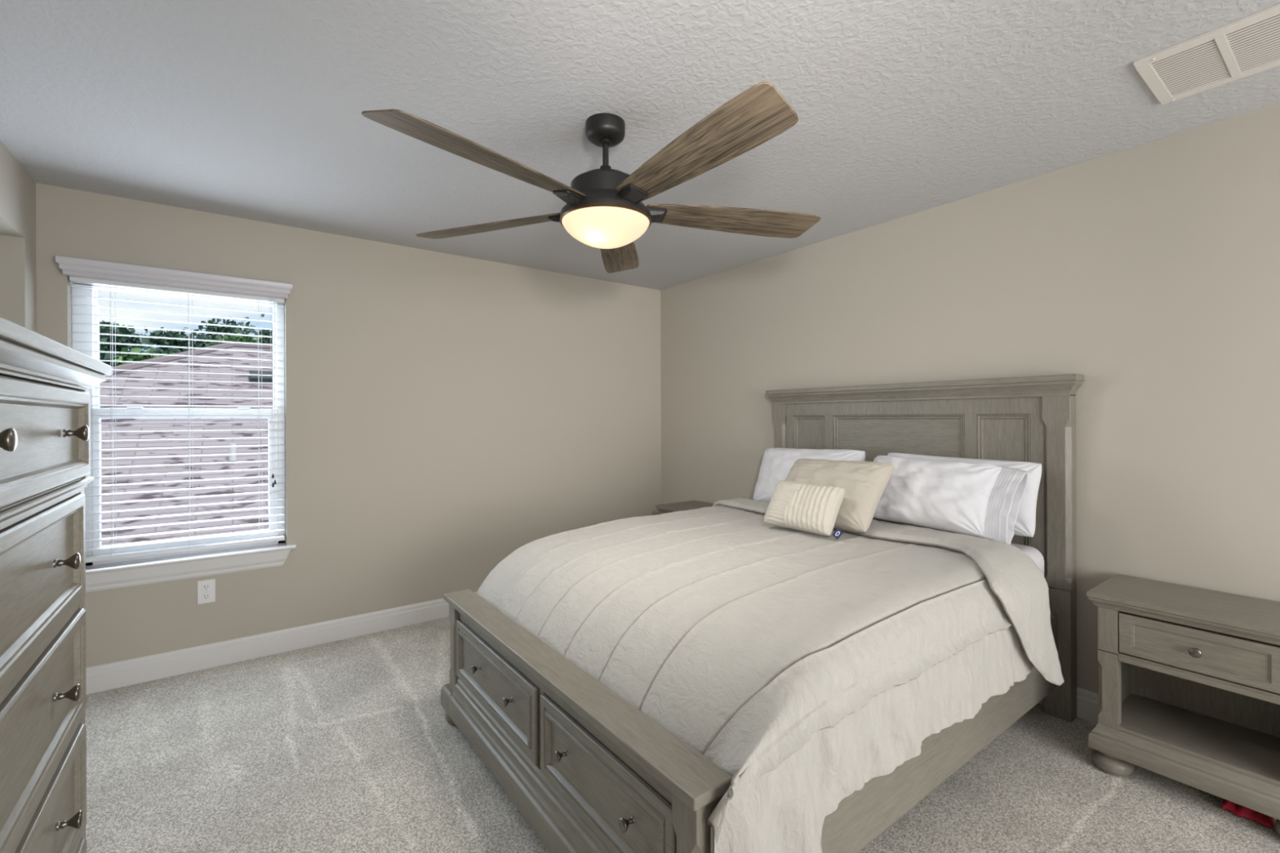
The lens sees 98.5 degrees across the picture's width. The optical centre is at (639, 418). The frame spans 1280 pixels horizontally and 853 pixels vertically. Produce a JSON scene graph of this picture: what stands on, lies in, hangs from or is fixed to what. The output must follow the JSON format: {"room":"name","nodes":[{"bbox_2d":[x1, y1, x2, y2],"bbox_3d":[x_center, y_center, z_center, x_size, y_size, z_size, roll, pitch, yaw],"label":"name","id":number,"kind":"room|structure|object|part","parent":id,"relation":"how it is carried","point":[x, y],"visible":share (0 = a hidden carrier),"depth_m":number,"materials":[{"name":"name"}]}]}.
{"room":"bedroom","nodes":[
{"label":"bedroom","id":0,"kind":"room"},
{"bbox_2d":[0,139,36,333],"bbox_3d":[-1.335,0.112,-0.234,0.958,2.440,6.300,0,0,-37],"label":"wall","id":1,"kind":"structure","parent":0,"point":[18,280],"depth_m":2.42,"materials":[{"name":"beige paint"}]},
{"bbox_2d":[35,182,661,667],"bbox_3d":[-1.712,0.113,3.505,4.600,2.440,0.160,0,0,-37],"label":"wall","id":2,"kind":"structure","parent":0,"point":[446,415],"depth_m":3.54,"materials":[{"name":"beige paint"}]},
{"bbox_2d":[71,282,296,592],"bbox_3d":[-2.419,0.068,2.947,0.970,1.553,0.198,0,0,-37],"label":"window","id":3,"kind":"structure","parent":2,"relation":"in","point":[138,571],"depth_m":2.90,"materials":[{"name":"white plastic"}]},
{"bbox_2d":[54,254,293,563],"bbox_3d":[-2.387,-0.031,2.906,0.943,1.469,0.118,0,0,-37],"label":"window blind","id":4,"kind":"object","parent":3,"relation":"attached to","point":[79,270],"visible":0.92,"depth_m":2.89,"materials":[{"name":"white plastic"}]},
{"bbox_3d":[-2.633,0.017,2.761,0.016,1.360,0.057,0,0,-37],"label":"ladder cord","id":5,"kind":"part","parent":4,"relation":"part of","materials":[{"name":"white fabric"}]},
{"bbox_3d":[-2.407,-0.683,2.929,0.871,0.042,0.053,0,0,-37],"label":"head rail","id":6,"kind":"part","parent":4,"relation":"part of","materials":[{"name":"white plastic"}]},
{"bbox_3d":[-2.402,0.692,2.930,0.867,0.022,0.052,0,0,-37],"label":"rail","id":7,"kind":"part","parent":4,"relation":"part of","materials":[{"name":"white plastic"}]},
{"bbox_3d":[-2.392,0.016,2.939,0.016,1.360,0.057,0,0,-37],"label":"ladder cord","id":8,"kind":"part","parent":4,"relation":"part of","materials":[{"name":"white fabric"}]},
{"bbox_3d":[-2.147,0.015,3.121,0.016,1.360,0.057,0,0,-37],"label":"ladder cord","id":9,"kind":"part","parent":4,"relation":"part of","materials":[{"name":"white fabric"}]},
{"bbox_3d":[-2.082,-0.175,3.127,0.020,1.020,0.003,0,0,-30],"label":"pull cord","id":10,"kind":"part","parent":4,"relation":"part of","materials":[{"name":"white fabric"}]},
{"bbox_3d":[-2.433,0.317,2.999,0.778,0.738,0.047,0,0,-37],"label":"sash","id":11,"kind":"part","parent":3,"relation":"part of","materials":[{"name":"white plastic"}]},
{"bbox_3d":[-2.456,-0.331,3.027,0.778,0.655,0.020,0,0,-37],"label":"sash","id":12,"kind":"part","parent":3,"relation":"part of","materials":[{"name":"white plastic"}]},
{"bbox_3d":[-2.397,0.742,2.921,0.970,0.024,0.133,0,0,-37],"label":"sill","id":13,"kind":"part","parent":3,"relation":"part of","materials":[{"name":"white paint"}]},
{"bbox_2d":[197,578,215,604],"bbox_3d":[-2.318,0.927,2.949,0.076,0.124,0.009,0,0,-37],"label":"electrical outlet","id":14,"kind":"object","parent":2,"relation":"attached to","point":[206,588],"visible":1,"depth_m":2.95,"materials":[{"name":"white plastic"}]},
{"bbox_2d":[202,592,210,599],"bbox_3d":[-2.317,0.952,2.946,0.035,0.035,0.003,0,0,-37],"label":"receptacle","id":15,"kind":"object","parent":14,"relation":"attached to","point":[206,596],"depth_m":2.95,"materials":[{"name":"grey plastic"}]},
{"bbox_2d":[202,583,210,590],"bbox_3d":[-2.317,0.902,2.946,0.035,0.035,0.003,0,0,-37],"label":"receptacle","id":16,"kind":"object","parent":14,"relation":"attached to","point":[205,586],"depth_m":2.95,"materials":[{"name":"grey plastic"}]},
{"bbox_2d":[85,591,476,694],"bbox_3d":[-1.310,1.269,3.690,3.742,0.126,0.016,0,0,-37],"label":"baseboard","id":17,"kind":"structure","parent":2,"relation":"attached to","point":[113,675],"depth_m":3.06,"materials":[{"name":"white paint"}]},
{"bbox_2d":[0,0,1279,290],"bbox_3d":[0.176,-1.165,0.963,4.820,0.100,6.420,0,0,-37],"label":"ceiling","id":18,"kind":"structure","parent":0,"point":[249,109],"depth_m":1.93,"materials":[{"name":"grey paint"}]},
{"bbox_2d":[361,81,821,273],"bbox_3d":[-0.120,-0.881,2.032,1.675,0.464,1.646,0,0,-37],"label":"ceiling fan","id":19,"kind":"object","parent":18,"relation":"hanging from","point":[604,209],"visible":1,"depth_m":1.92,"materials":[{"name":"brown wood"}]},
{"bbox_3d":[-0.452,-0.789,1.690,0.174,0.045,0.727,0,0,39],"label":"blade","id":20,"kind":"part","parent":19,"relation":"part of","materials":[{"name":"brown wood"}]},
{"bbox_3d":[-0.606,-0.789,2.271,0.727,0.045,0.174,0,0,21],"label":"blade","id":21,"kind":"part","parent":19,"relation":"part of","materials":[{"name":"brown wood"}]},
{"bbox_3d":[-0.292,-0.771,2.152,0.112,0.050,0.083,0,0,21],"label":"blade arm","id":22,"kind":"part","parent":19,"relation":"part of","materials":[{"name":"black metal"}]},
{"bbox_3d":[-0.242,-0.772,1.951,0.083,0.050,0.112,0,0,39],"label":"blade arm","id":23,"kind":"part","parent":19,"relation":"part of","materials":[{"name":"black metal"}]},
{"bbox_3d":[-0.129,-0.695,2.086,0.332,0.092,0.332,0,0,-37],"label":"lamp shade","id":24,"kind":"part","parent":19,"relation":"part of","materials":[{"name":"white glass"}]},
{"bbox_3d":[-0.105,-0.791,2.597,0.174,0.045,0.727,0,0,3],"label":"blade","id":25,"kind":"part","parent":19,"relation":"part of","materials":[{"name":"brown wood"}]},
{"bbox_3d":[-0.032,-0.773,1.940,0.083,0.050,0.112,0,0,-34],"label":"blade arm","id":26,"kind":"part","parent":19,"relation":"part of","materials":[{"name":"black metal"}]},
{"bbox_3d":[0.042,-0.773,2.127,0.112,0.050,0.083,0,0,-14],"label":"blade arm","id":27,"kind":"part","parent":19,"relation":"part of","materials":[{"name":"black metal"}]},
{"bbox_3d":[0.161,-0.792,1.665,0.174,0.045,0.727,0,0,-34],"label":"blade","id":28,"kind":"part","parent":19,"relation":"part of","materials":[{"name":"brown wood"}]},
{"bbox_3d":[0.366,-0.793,2.213,0.727,0.045,0.174,0,0,-14],"label":"blade","id":29,"kind":"part","parent":19,"relation":"part of","materials":[{"name":"brown wood"}]},
{"bbox_2d":[1133,3,1279,105],"bbox_3d":[1.891,-1.114,1.587,0.378,0.015,0.642,0,0,-37],"label":"ceiling vent","id":30,"kind":"object","parent":18,"relation":"in","point":[1250,45],"visible":1,"depth_m":1.71,"materials":[{"name":"white metal"}]},
{"bbox_3d":[1.761,-1.113,1.762,0.306,0.002,0.142,0,0,-37],"label":"louver panel","id":31,"kind":"part","parent":30,"relation":"part of","materials":[{"name":"white paint"}]},
{"bbox_3d":[1.859,-1.113,1.631,0.306,0.002,0.145,0,0,-37],"label":"louver panel","id":32,"kind":"part","parent":30,"relation":"part of","materials":[{"name":"white paint"}]},
{"bbox_2d":[84,616,1279,852],"bbox_3d":[0.185,1.355,0.950,4.600,0.060,6.200,0,0,-37],"label":"floor","id":33,"kind":"structure","parent":0,"point":[348,745],"depth_m":2.01,"materials":[{"name":"carpet"}]},
{"bbox_2d":[0,316,111,852],"bbox_3d":[-1.047,0.608,0.637,0.507,1.446,1.060,0,0,-37],"label":"dresser","id":34,"kind":"object","parent":33,"relation":"on","point":[46,384],"visible":1,"depth_m":0.89,"materials":[{"name":"grey wood"}]},
{"bbox_3d":[-0.775,0.026,0.664,0.032,0.029,0.029,0,0,-37],"label":"knob","id":35,"kind":"part","parent":34,"relation":"part of","materials":[{"name":"silver metal"}]},
{"bbox_3d":[-0.880,0.256,0.762,0.028,0.208,0.900,0,0,-37],"label":"drawer","id":36,"kind":"part","parent":34,"relation":"part of","materials":[{"name":"grey wood"}]},
{"bbox_3d":[-0.879,0.492,0.762,0.028,0.208,0.900,0,0,-37],"label":"drawer","id":37,"kind":"part","parent":34,"relation":"part of","materials":[{"name":"grey wood"}]},
{"bbox_3d":[-0.875,0.031,0.766,0.028,0.170,0.900,0,0,-37],"label":"drawer","id":38,"kind":"part","parent":34,"relation":"part of","materials":[{"name":"grey wood"}]},
{"bbox_3d":[-1.055,0.134,0.633,0.469,0.021,1.020,0,0,-37],"label":"waist moulding","id":39,"kind":"part","parent":34,"relation":"part of","materials":[{"name":"grey wood"}]},
{"bbox_3d":[-0.878,0.728,0.762,0.028,0.208,0.900,0,0,-37],"label":"drawer","id":40,"kind":"part","parent":34,"relation":"part of","materials":[{"name":"grey wood"}]},
{"bbox_3d":[-1.048,-0.078,0.639,0.489,0.031,1.048,0,0,-37],"label":"cornice","id":41,"kind":"part","parent":34,"relation":"part of","materials":[{"name":"grey wood"}]},
{"bbox_3d":[-1.020,0.256,0.982,0.032,0.029,0.029,0,0,-37],"label":"knob","id":42,"kind":"part","parent":34,"relation":"part of","materials":[{"name":"silver metal"}]},
{"bbox_3d":[-1.019,0.492,0.982,0.032,0.029,0.029,0,0,-37],"label":"knob","id":43,"kind":"part","parent":34,"relation":"part of","materials":[{"name":"silver metal"}]},
{"bbox_3d":[-1.026,0.728,0.994,0.032,0.029,0.029,0,0,-37],"label":"knob","id":44,"kind":"part","parent":34,"relation":"part of","materials":[{"name":"silver metal"}]},
{"bbox_3d":[-1.029,0.027,1.007,0.032,0.029,0.029,0,0,-37],"label":"knob","id":45,"kind":"part","parent":34,"relation":"part of","materials":[{"name":"silver metal"}]},
{"bbox_3d":[-0.877,0.964,0.762,0.028,0.208,0.900,0,0,-37],"label":"drawer","id":46,"kind":"part","parent":34,"relation":"part of","materials":[{"name":"grey wood"}]},
{"bbox_2d":[655,500,713,514],"bbox_3d":[0.449,0.992,4.080,0.404,0.665,0.589,0,0,-37],"label":"nightstand","id":47,"kind":"object","parent":33,"relation":"on","point":[691,504],"visible":0.04,"depth_m":4.16,"materials":[{"name":"grey wood"}]},
{"bbox_2d":[440,373,1084,852],"bbox_3d":[0.529,0.570,2.420,2.252,1.507,1.704,0,0,-37],"label":"bed","id":48,"kind":"object","parent":33,"relation":"on","point":[588,771],"visible":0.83,"depth_m":1.97,"materials":[{"name":"grey wood"}]},
{"bbox_3d":[-0.781,0.991,2.426,0.093,0.386,0.076,0,0,-37],"label":"footboard post","id":49,"kind":"part","parent":48,"relation":"part of","materials":[{"name":"grey wood"}]},
{"bbox_3d":[-0.639,0.977,2.151,0.034,0.031,0.031,0,0,-37],"label":"knob","id":50,"kind":"part","parent":48,"relation":"part of","materials":[{"name":"silver metal"}]},
{"bbox_3d":[-0.558,0.985,2.062,0.018,0.243,0.766,0,0,-37],"label":"drawer","id":51,"kind":"part","parent":48,"relation":"part of","materials":[{"name":"grey wood"}]},
{"bbox_3d":[-0.455,0.976,1.902,0.034,0.031,0.031,0,0,-37],"label":"knob","id":52,"kind":"part","parent":48,"relation":"part of","materials":[{"name":"silver metal"}]},
{"bbox_3d":[-0.340,1.187,1.798,0.112,0.150,1.664,0,0,-37],"label":"moulding","id":53,"kind":"part","parent":48,"relation":"part of","materials":[{"name":"grey wood"}]},
{"bbox_3d":[-0.229,0.975,1.596,0.034,0.031,0.031,0,0,-37],"label":"knob","id":54,"kind":"part","parent":48,"relation":"part of","materials":[{"name":"silver metal"}]},
{"bbox_3d":[-0.323,1.012,1.810,0.060,0.432,1.555,0,0,-37],"label":"footboard","id":55,"kind":"part","parent":48,"relation":"part of","materials":[{"name":"grey wood"}]},
{"bbox_3d":[-0.116,0.983,1.465,0.018,0.243,0.646,0,0,-37],"label":"drawer","id":56,"kind":"part","parent":48,"relation":"part of","materials":[{"name":"grey wood"}]},
{"bbox_3d":[-0.031,0.974,1.329,0.034,0.031,0.031,0,0,-37],"label":"knob","id":57,"kind":"part","parent":48,"relation":"part of","materials":[{"name":"silver metal"}]},
{"bbox_3d":[0.131,0.988,1.194,0.093,0.386,0.080,0,0,-37],"label":"footboard post","id":58,"kind":"part","parent":48,"relation":"part of","materials":[{"name":"grey wood"}]},
{"bbox_3d":[0.950,0.612,3.683,0.072,1.420,0.096,0,0,-37],"label":"headboard post","id":59,"kind":"part","parent":48,"relation":"part of","materials":[{"name":"grey wood"}]},
{"bbox_3d":[1.075,0.393,3.490,0.017,0.818,0.240,0,0,-37],"label":"panel","id":60,"kind":"part","parent":48,"relation":"part of","materials":[{"name":"grey wood"}]},
{"bbox_3d":[1.401,0.391,3.049,0.017,0.818,0.747,0,0,-37],"label":"panel","id":61,"kind":"part","parent":48,"relation":"part of","materials":[{"name":"grey wood"}]},
{"bbox_3d":[1.415,0.458,3.064,0.060,1.125,1.610,0,0,-37],"label":"headboard","id":62,"kind":"part","parent":48,"relation":"part of","materials":[{"name":"grey wood"}]},
{"bbox_3d":[1.391,-0.141,3.055,0.106,0.092,1.697,0,0,-37],"label":"cornice","id":63,"kind":"part","parent":48,"relation":"part of","materials":[{"name":"grey wood"}]},
{"bbox_3d":[0.999,1.024,1.820,2.077,0.316,0.030,0,0,-37],"label":"rail","id":64,"kind":"part","parent":48,"relation":"part of","materials":[{"name":"grey wood"}]},
{"bbox_3d":[1.722,0.390,2.614,0.017,0.818,0.226,0,0,-37],"label":"panel","id":65,"kind":"part","parent":48,"relation":"part of","materials":[{"name":"grey wood"}]},
{"bbox_2d":[1010,542,1044,576],"bbox_3d":[0.703,0.748,2.578,1.615,0.349,1.533,0,0,-37],"label":"mattress","id":66,"kind":"object","parent":48,"relation":"on","point":[1032,552],"visible":0.1,"depth_m":2.40,"materials":[{"name":"white fabric"}]},
{"bbox_2d":[475,497,1064,852],"bbox_3d":[0.394,0.847,2.308,1.819,0.708,1.881,0,0,-37],"label":"comforter","id":67,"kind":"object","parent":66,"relation":"on","point":[808,668],"visible":0.91,"depth_m":1.66,"materials":[{"name":"grey fabric"}]},
{"bbox_2d":[764,480,844,539],"bbox_3d":[0.762,0.410,2.528,0.171,0.216,0.406,0,0,-37],"label":"lumbar cushion","id":68,"kind":"object","parent":67,"relation":"on","point":[805,507],"visible":1,"depth_m":2.48,"materials":[{"name":"beige fabric"}]},
{"bbox_2d":[785,458,893,532],"bbox_3d":[0.914,0.360,2.687,0.288,0.309,0.560,0,0,-37],"label":"throw cushion","id":69,"kind":"object","parent":67,"relation":"on","point":[864,483],"visible":0.62,"depth_m":2.52,"materials":[{"name":"beige fabric"}]},
{"bbox_2d":[873,455,1028,544],"bbox_3d":[1.344,0.353,2.518,0.240,0.331,0.682,0,0,-37],"label":"pillow","id":70,"kind":"object","parent":67,"relation":"on","point":[976,500],"visible":0.84,"depth_m":2.39,"materials":[{"name":"white fabric"}]},
{"bbox_2d":[753,448,865,502],"bbox_3d":[0.957,0.351,3.204,0.237,0.354,0.687,0,0,-37],"label":"pillow","id":71,"kind":"object","parent":66,"relation":"on","point":[776,464],"visible":0.41,"depth_m":3.27,"materials":[{"name":"white fabric"}]},
{"bbox_2d":[887,453,1041,537],"bbox_3d":[1.493,0.345,2.638,0.178,0.328,0.702,0,0,-37],"label":"pillow","id":72,"kind":"object","parent":66,"relation":"on","point":[1024,525],"visible":0.19,"depth_m":2.37,"materials":[{"name":"white fabric"}]},
{"bbox_3d":[1.862,0.608,2.450,0.072,1.420,0.103,0,0,-37],"label":"headboard post","id":73,"kind":"part","parent":48,"relation":"part of","materials":[{"name":"grey wood"}]},
{"bbox_2d":[1086,573,1279,835],"bbox_3d":[2.016,0.985,1.963,0.404,0.665,0.589,0,0,-37],"label":"nightstand","id":74,"kind":"object","parent":33,"relation":"on","point":[1189,676],"visible":1,"depth_m":1.95,"materials":[{"name":"grey wood"}]},
{"bbox_3d":[1.754,0.930,2.062,0.045,0.447,0.058,0,0,-37],"label":"corner post","id":75,"kind":"part","parent":74,"relation":"part of","materials":[{"name":"grey wood"}]},
{"bbox_3d":[2.018,1.192,1.964,0.400,0.092,0.576,0,0,-37],"label":"moulding","id":76,"kind":"part","parent":74,"relation":"part of","materials":[{"name":"grey wood"}]},
{"bbox_3d":[1.867,0.785,1.853,0.036,0.032,0.032,0,0,-37],"label":"knob","id":77,"kind":"part","parent":74,"relation":"part of","materials":[{"name":"silver metal"}]},
{"bbox_3d":[1.885,0.877,1.866,0.021,0.030,0.412,0,0,-37],"label":"drawer rail","id":78,"kind":"part","parent":74,"relation":"part of","materials":[{"name":"grey wood"}]},
{"bbox_2d":[1118,693,1279,786],"bbox_3d":[2.026,1.141,1.970,0.364,0.018,0.508,0,0,-37],"label":"shelf","id":79,"kind":"object","parent":74,"relation":"attached to","point":[1246,753],"depth_m":1.96,"materials":[{"name":"grey wood"}]},
{"bbox_3d":[1.882,0.786,1.864,0.015,0.143,0.406,0,0,-37],"label":"drawer","id":80,"kind":"part","parent":74,"relation":"part of","materials":[{"name":"grey wood"}]},
{"bbox_2d":[1221,798,1274,828],"bbox_3d":[2.052,1.295,1.856,0.180,0.039,0.122,0,0,-37],"label":"cloth","id":81,"kind":"object","parent":33,"relation":"on","point":[1237,810],"visible":0.31,"depth_m":1.81,"materials":[{"name":"red fabric"}]},
{"bbox_2d":[660,103,1279,693],"bbox_3d":[2.058,0.098,2.378,0.120,2.440,6.460,0,0,-37],"label":"wall","id":82,"kind":"structure","parent":0,"point":[1149,273],"depth_m":2.39,"materials":[{"name":"beige paint"}]},
{"bbox_2d":[1038,687,1098,724],"bbox_3d":[2.027,1.255,2.313,0.016,0.126,6.200,0,0,-37],"label":"baseboard","id":83,"kind":"structure","parent":82,"relation":"attached to","point":[1087,701],"depth_m":2.40,"materials":[{"name":"white paint"}]},
{"label":"outside","id":84,"kind":"structure","parent":0,"visible":0},
{"bbox_3d":[-34.698,4.422,35.150,100.000,0.100,89.700,0,0,-37],"label":"ground","id":85,"kind":"structure","parent":84,"visible":0},
{"bbox_2d":[99,346,119,366],"bbox_3d":[-14.618,1.123,14.852,2.262,6.330,1.893,0,0,-37],"label":"tree","id":86,"kind":"object","parent":85,"relation":"on","point":[103,356],"visible":0.06,"depth_m":14.82,"materials":[{"name":"green plant"}]},
{"bbox_2d":[99,320,152,355],"bbox_3d":[-21.721,0.150,22.549,4.599,8.336,4.520,0,0,-37],"label":"tree","id":87,"kind":"object","parent":85,"relation":"on","point":[103,329],"visible":0.12,"depth_m":22.18,"materials":[{"name":"green plant"}]},
{"bbox_2d":[111,346,168,366],"bbox_3d":[-16.460,0.972,18.506,3.368,6.646,2.934,0,0,-37],"label":"tree","id":88,"kind":"object","parent":85,"relation":"on","point":[122,357],"visible":0.03,"depth_m":18.07,"materials":[{"name":"green plant"}]},
{"bbox_2d":[141,326,202,354],"bbox_3d":[-23.486,-0.066,27.521,4.812,8.781,4.739,0,0,23],"label":"tree","id":89,"kind":"object","parent":85,"relation":"on","point":[171,334],"visible":0.19,"depth_m":26.63,"materials":[{"name":"green plant"}]},
{"bbox_2d":[99,342,273,546],"bbox_3d":[-0.930,1.185,15.505,36.471,6.090,12.866,0,0,-37],"label":"neighbouring house","id":90,"kind":"structure","parent":85,"relation":"on","point":[237,346],"depth_m":9.00,"materials":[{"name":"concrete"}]},
{"bbox_2d":[249,370,273,383],"bbox_3d":[-7.677,-0.880,12.146,1.500,0.295,0.443,0,0,-37],"label":"roof vent","id":91,"kind":"object","parent":90,"relation":"attached to","point":[265,379],"depth_m":11.72,"materials":[{"name":"grey metal"}]},
{"bbox_2d":[184,313,264,347],"bbox_3d":[-24.947,-0.916,32.199,5.407,10.495,6.281,0,0,8],"label":"tree","id":92,"kind":"object","parent":85,"relation":"on","point":[210,328],"visible":0.09,"depth_m":32.02,"materials":[{"name":"green plant"}]},
{"bbox_2d":[213,333,262,345],"bbox_3d":[-16.416,0.409,22.713,3.226,7.773,3.210,0,0,-37],"label":"tree","id":93,"kind":"object","parent":85,"relation":"on","point":[234,338],"visible":0.04,"depth_m":22.11,"materials":[{"name":"green plant"}]},
{"bbox_2d":[248,324,271,343],"bbox_3d":[-18.438,-0.198,27.161,4.880,9.002,4.736,0,0,-37],"label":"tree","id":94,"kind":"object","parent":85,"relation":"on","point":[264,340],"visible":0.04,"depth_m":26.80,"materials":[{"name":"green plant"}]}
]}

